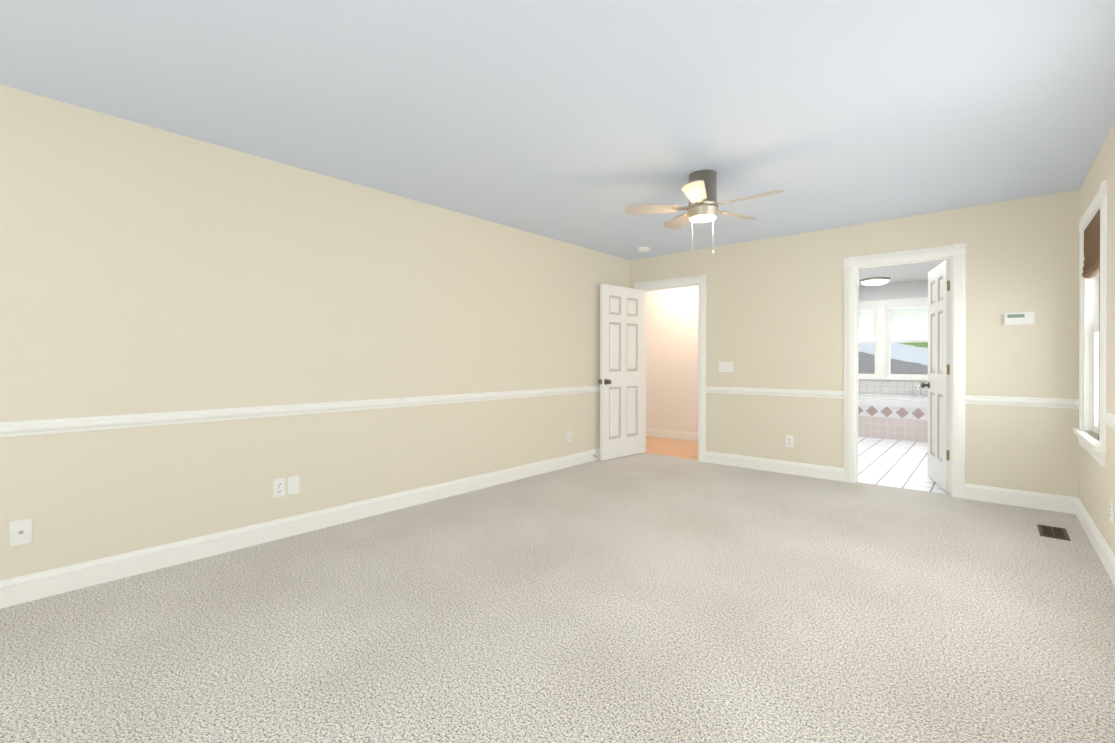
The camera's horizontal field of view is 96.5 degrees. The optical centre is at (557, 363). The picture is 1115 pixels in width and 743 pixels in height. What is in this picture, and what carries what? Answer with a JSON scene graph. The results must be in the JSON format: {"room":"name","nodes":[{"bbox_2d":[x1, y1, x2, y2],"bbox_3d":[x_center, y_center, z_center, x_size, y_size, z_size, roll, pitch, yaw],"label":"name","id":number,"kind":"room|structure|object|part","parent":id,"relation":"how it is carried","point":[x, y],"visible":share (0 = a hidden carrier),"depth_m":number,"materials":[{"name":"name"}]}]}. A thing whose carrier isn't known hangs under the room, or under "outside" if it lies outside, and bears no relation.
{"room":"empty bedroom","nodes":[
{"label":"empty bedroom","id":0,"kind":"room"},
{"bbox_2d":[0,85,629,579],"bbox_3d":[-1.387,-0.086,3.801,0.120,2.440,6.890,0,0,41],"label":"wall","id":1,"kind":"structure","parent":0,"point":[146,269],"depth_m":3.06,"materials":[{"name":"paint"}]},
{"bbox_2d":[10,518,31,545],"bbox_3d":[-2.553,0.805,2.368,0.016,0.116,0.072,0,0,41],"label":"outlet","id":2,"kind":"object","parent":1,"relation":"attached to","point":[20,532],"visible":1,"depth_m":2.37,"materials":[{"name":"white plastic"}]},
{"bbox_2d":[273,478,284,497],"bbox_3d":[-1.805,0.806,3.228,0.008,0.116,0.072,0,0,41],"label":"electrical outlet","id":3,"kind":"object","parent":1,"relation":"attached to","point":[278,487],"visible":1,"depth_m":3.23,"materials":[{"name":"white plastic"}]},
{"bbox_2d":[288,476,298,494],"bbox_3d":[-1.748,0.806,3.295,0.007,0.116,0.072,0,0,41],"label":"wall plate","id":4,"kind":"object","parent":1,"relation":"attached to","point":[293,484],"visible":1,"depth_m":3.29,"materials":[{"name":"white plastic"}]},
{"bbox_2d":[0,448,599,608],"bbox_3d":[-1.291,1.071,3.802,0.030,0.126,6.770,0,0,41],"label":"baseboard","id":5,"kind":"structure","parent":1,"relation":"attached to","point":[33,586],"depth_m":3.04,"materials":[{"name":"paint"}]},
{"bbox_2d":[0,386,599,437],"bbox_3d":[-1.291,0.304,3.799,0.030,0.072,6.770,0,0,41],"label":"trim","id":6,"kind":"structure","parent":1,"relation":"attached to","point":[38,427],"depth_m":3.04,"materials":[{"name":"paint"}]},
{"bbox_2d":[567,431,570,442],"bbox_3d":[0.126,0.803,5.437,0.008,0.116,0.072,0,0,41],"label":"electrical outlet","id":7,"kind":"object","parent":1,"relation":"attached to","point":[568,436],"visible":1,"depth_m":5.43,"materials":[{"name":"white plastic"}]},
{"bbox_2d":[0,453,1114,742],"bbox_3d":[0.171,1.169,2.477,4.215,0.060,6.940,0,0,41],"label":"floor carpet","id":8,"kind":"object","parent":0,"point":[644,597],"visible":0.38,"depth_m":2.15,"materials":[{"name":"beige carpet"}]},
{"bbox_2d":[1037,524,1070,540],"bbox_3d":[3.329,1.133,3.342,0.140,0.006,0.290,0,0,41],"label":"air vent register","id":9,"kind":"object","parent":8,"relation":"on","point":[1053,532],"visible":1,"depth_m":3.33,"materials":[{"name":"brown metal"}]},
{"bbox_2d":[0,0,1114,285],"bbox_3d":[1.109,-1.357,4.603,5.615,0.104,11.390,0,0,41],"label":"ceiling","id":10,"kind":"structure","parent":0,"point":[582,122],"depth_m":2.42,"materials":[{"name":"paint"}]},
{"bbox_2d":[637,247,649,251],"bbox_3d":[0.979,-1.294,5.667,0.144,0.037,0.144,0,0,41],"label":"smoke detector","id":11,"kind":"object","parent":10,"relation":"attached to","point":[642,249],"visible":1,"depth_m":5.62,"materials":[{"name":"white plastic"}]},
{"bbox_2d":[625,170,784,254],"bbox_3d":[1.037,-1.026,3.412,0.982,0.557,1.026,0,0,41],"label":"ceiling fan","id":12,"kind":"object","parent":10,"relation":"hanging from","point":[699,189],"visible":1,"depth_m":3.38,"materials":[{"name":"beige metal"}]},
{"bbox_2d":[860,277,889,285],"bbox_3d":[4.962,-1.273,7.776,0.400,0.095,0.400,0,0,41],"label":"light","id":13,"kind":"object","parent":10,"relation":"attached to","point":[875,281],"visible":1,"depth_m":7.66,"materials":[{"name":"white glass"}]},
{"bbox_3d":[4.962,-1.258,7.776,0.366,0.064,0.366,0,0,41],"label":"glass","id":14,"kind":"part","parent":13,"relation":"part of","materials":[{"name":"white glass"}]},
{"bbox_2d":[645,436,697,459],"bbox_3d":[1.308,1.154,7.002,2.770,0.056,1.370,0,0,41],"label":"floor","id":15,"kind":"structure","parent":0,"point":[673,447],"depth_m":6.68,"materials":[{"name":"orange wood"}]},
{"bbox_2d":[646,286,697,432],"bbox_3d":[1.720,-0.099,7.468,2.770,2.440,0.120,0,0,41],"label":"wall","id":16,"kind":"structure","parent":0,"point":[672,351],"depth_m":7.38,"materials":[{"name":"paint"}]},
{"bbox_2d":[666,413,670,420],"bbox_3d":[1.659,0.801,7.439,0.072,0.116,0.008,0,0,41],"label":"outlet","id":17,"kind":"object","parent":16,"relation":"attached to","point":[668,416],"visible":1,"depth_m":7.44,"materials":[{"name":"white plastic"}]},
{"bbox_2d":[646,428,697,441],"bbox_3d":[1.681,1.058,7.415,2.546,0.126,0.016,0,0,41],"label":"baseboard","id":18,"kind":"structure","parent":16,"relation":"attached to","point":[673,434],"depth_m":7.38,"materials":[{"name":"paint"}]},
{"bbox_2d":[630,190,1079,496],"bbox_3d":[1.935,-0.092,5.553,5.615,2.440,0.120,0,0,41],"label":"wall","id":19,"kind":"structure","parent":0,"point":[775,313],"depth_m":4.41,"materials":[{"name":"paint"}]},
{"bbox_2d":[598,284,643,460],"bbox_3d":[0.787,0.099,5.975,0.768,2.030,0.169,0,0,-42],"label":"hall door","id":20,"kind":"structure","parent":19,"relation":"in","point":[621,381],"depth_m":5.93,"materials":[{"name":"paint"}]},
{"bbox_3d":[0.537,0.212,5.751,0.097,0.066,0.169,0,0,-42],"label":"knob","id":21,"kind":"part","parent":20,"relation":"part of","materials":[{"name":"grey metal"}]},
{"bbox_2d":[634,275,705,461],"bbox_3d":[1.372,0.056,6.033,0.950,2.140,0.140,0,0,41],"label":"door frame","id":22,"kind":"structure","parent":19,"relation":"attached to","point":[700,280],"depth_m":5.71,"materials":[{"name":"paint"}]},
{"bbox_2d":[719,362,732,371],"bbox_3d":[1.868,0.038,5.521,0.164,0.116,0.016,0,0,41],"label":"light switch","id":23,"kind":"object","parent":19,"relation":"attached to","point":[725,366],"visible":1,"depth_m":5.52,"materials":[{"name":"white plastic"}]},
{"bbox_2d":[705,451,843,481],"bbox_3d":[2.215,1.066,5.221,1.392,0.126,0.016,0,0,41],"label":"baseboard","id":24,"kind":"structure","parent":19,"relation":"attached to","point":[794,468],"depth_m":5.15,"materials":[{"name":"paint"}]},
{"bbox_2d":[705,386,843,398],"bbox_3d":[2.213,0.299,5.216,1.392,0.072,0.022,0,0,41],"label":"trim","id":25,"kind":"structure","parent":19,"relation":"attached to","point":[727,390],"depth_m":5.15,"materials":[{"name":"paint"}]},
{"bbox_2d":[786,435,792,446],"bbox_3d":[2.372,0.795,5.088,0.072,0.116,0.008,0,0,41],"label":"electrical outlet","id":26,"kind":"object","parent":19,"relation":"attached to","point":[789,441],"visible":1,"depth_m":5.08,"materials":[{"name":"white plastic"}]},
{"bbox_2d":[844,243,965,498],"bbox_3d":[3.116,0.062,4.508,0.900,2.140,0.140,0,0,41],"label":"door frame","id":27,"kind":"structure","parent":19,"relation":"attached to","point":[957,252],"depth_m":4.32,"materials":[{"name":"paint"}]},
{"bbox_2d":[921,259,949,491],"bbox_3d":[3.566,0.104,4.655,0.169,2.030,0.718,0,0,26],"label":"bathroom door","id":28,"kind":"structure","parent":19,"relation":"in","point":[938,385],"depth_m":4.59,"materials":[{"name":"paint"}]},
{"bbox_3d":[3.703,0.215,4.934,0.169,0.066,0.097,0,0,26],"label":"knob","id":29,"kind":"part","parent":28,"relation":"part of","materials":[{"name":"grey metal"}]},
{"bbox_2d":[965,483,1071,513],"bbox_3d":[3.648,1.071,3.968,0.615,0.126,0.016,0,0,41],"label":"baseboard","id":30,"kind":"structure","parent":19,"relation":"attached to","point":[1043,501],"depth_m":3.94,"materials":[{"name":"paint"}]},
{"bbox_2d":[1004,312,1034,324],"bbox_3d":[3.660,-0.356,3.945,0.176,0.096,0.025,0,0,41],"label":"thermostat","id":31,"kind":"object","parent":19,"relation":"attached to","point":[1020,318],"visible":0.98,"depth_m":3.94,"materials":[{"name":"white plastic"}]},
{"bbox_2d":[965,395,1078,408],"bbox_3d":[3.654,0.304,3.938,0.660,0.072,0.050,0,0,41],"label":"trim","id":32,"kind":"structure","parent":19,"relation":"attached to","point":[969,399],"depth_m":3.93,"materials":[{"name":"paint"}]},
{"bbox_2d":[859,280,927,321],"bbox_3d":[5.807,-0.101,7.985,2.700,2.440,0.120,0,0,41],"label":"wall","id":33,"kind":"structure","parent":0,"point":[912,289],"depth_m":8.14,"materials":[{"name":"paint"}]},
{"bbox_2d":[858,297,927,380],"bbox_3d":[5.413,-0.393,8.295,1.640,1.320,0.170,0,0,41],"label":"bathroom window","id":34,"kind":"structure","parent":33,"relation":"in","point":[915,330],"depth_m":8.23,"materials":[{"name":"paint"}]},
{"bbox_2d":[858,304,927,341],"bbox_3d":[5.407,-0.652,8.287,1.350,0.580,0.028,0,0,41],"label":"blind","id":35,"kind":"object","parent":34,"relation":"attached to","point":[918,327],"depth_m":8.15,"materials":[{"name":"white fabric"}]},
{"bbox_2d":[858,379,927,395],"bbox_3d":[5.772,0.394,7.929,2.717,0.250,0.011,0,0,41],"label":"tile backsplash","id":36,"kind":"structure","parent":33,"relation":"attached to","point":[885,387],"depth_m":8.17,"materials":[{"name":"white tile"}]},
{"bbox_2d":[858,436,948,494],"bbox_3d":[4.436,1.156,6.313,2.845,0.058,4.450,0,0,41],"label":"floor","id":37,"kind":"structure","parent":0,"point":[903,464],"depth_m":5.56,"materials":[{"name":"white tile"}]},
{"bbox_2d":[858,385,927,441],"bbox_3d":[5.448,0.731,7.560,2.717,0.778,0.988,0,0,41],"label":"tub surround","id":38,"kind":"object","parent":37,"relation":"on","point":[899,417],"visible":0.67,"depth_m":7.37,"materials":[{"name":"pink tile"}]},
{"bbox_2d":[907,385,927,396],"bbox_3d":[5.653,0.430,7.782,0.320,0.178,0.212,0,0,41],"label":"faucet","id":39,"kind":"object","parent":38,"relation":"on","point":[919,389],"depth_m":7.82,"materials":[{"name":"silver metal"}]},
{"bbox_2d":[1078,121,1114,554],"bbox_3d":[1.735,-0.076,1.151,0.120,2.440,6.770,0,0,41],"label":"wall","id":40,"kind":"structure","parent":0,"point":[1096,492],"depth_m":2.82,"materials":[{"name":"paint"}]},
{"bbox_2d":[1072,180,1106,467],"bbox_3d":[3.510,-0.227,3.191,0.195,1.643,1.080,0,0,41],"label":"bedroom window","id":41,"kind":"structure","parent":40,"relation":"in","point":[1095,378],"depth_m":3.47,"materials":[{"name":"paint"}]},
{"bbox_2d":[1082,209,1099,439],"bbox_3d":[3.487,-0.241,3.212,0.073,1.394,0.800,0,0,41],"label":"window shade","id":42,"kind":"object","parent":41,"relation":"attached to","point":[1091,267],"visible":0.54,"depth_m":3.21,"materials":[{"name":"brown fabric"}]},
{"bbox_3d":[3.226,-0.115,2.962,0.010,1.144,0.010,0,0,41],"label":"cord","id":43,"kind":"part","parent":42,"relation":"part of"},
{"bbox_2d":[1072,497,1114,585],"bbox_3d":[1.683,1.081,1.200,0.016,0.126,6.770,0,0,41],"label":"baseboard","id":44,"kind":"structure","parent":40,"relation":"attached to","point":[1106,555],"depth_m":3.02,"materials":[{"name":"paint"}]},
{"bbox_2d":[1100,411,1114,428],"bbox_3d":[1.287,0.316,0.749,0.022,0.072,5.575,0,0,41],"label":"trim","id":45,"kind":"structure","parent":40,"relation":"attached to","point":[1108,418],"depth_m":2.70,"materials":[{"name":"paint"}]},
{"bbox_2d":[1109,499,1112,523],"bbox_3d":[2.993,0.798,2.691,0.008,0.116,0.072,0,0,41],"label":"electrical outlet","id":46,"kind":"object","parent":40,"relation":"attached to","point":[1111,511],"visible":0.98,"depth_m":2.67,"materials":[{"name":"white plastic"}]},
{"label":"outside","id":47,"kind":"structure","parent":0,"visible":0},
{"bbox_2d":[858,308,927,374],"bbox_3d":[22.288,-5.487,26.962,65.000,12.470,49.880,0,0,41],"label":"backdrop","id":48,"kind":"structure","parent":47,"point":[898,365],"depth_m":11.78,"materials":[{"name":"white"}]}
]}

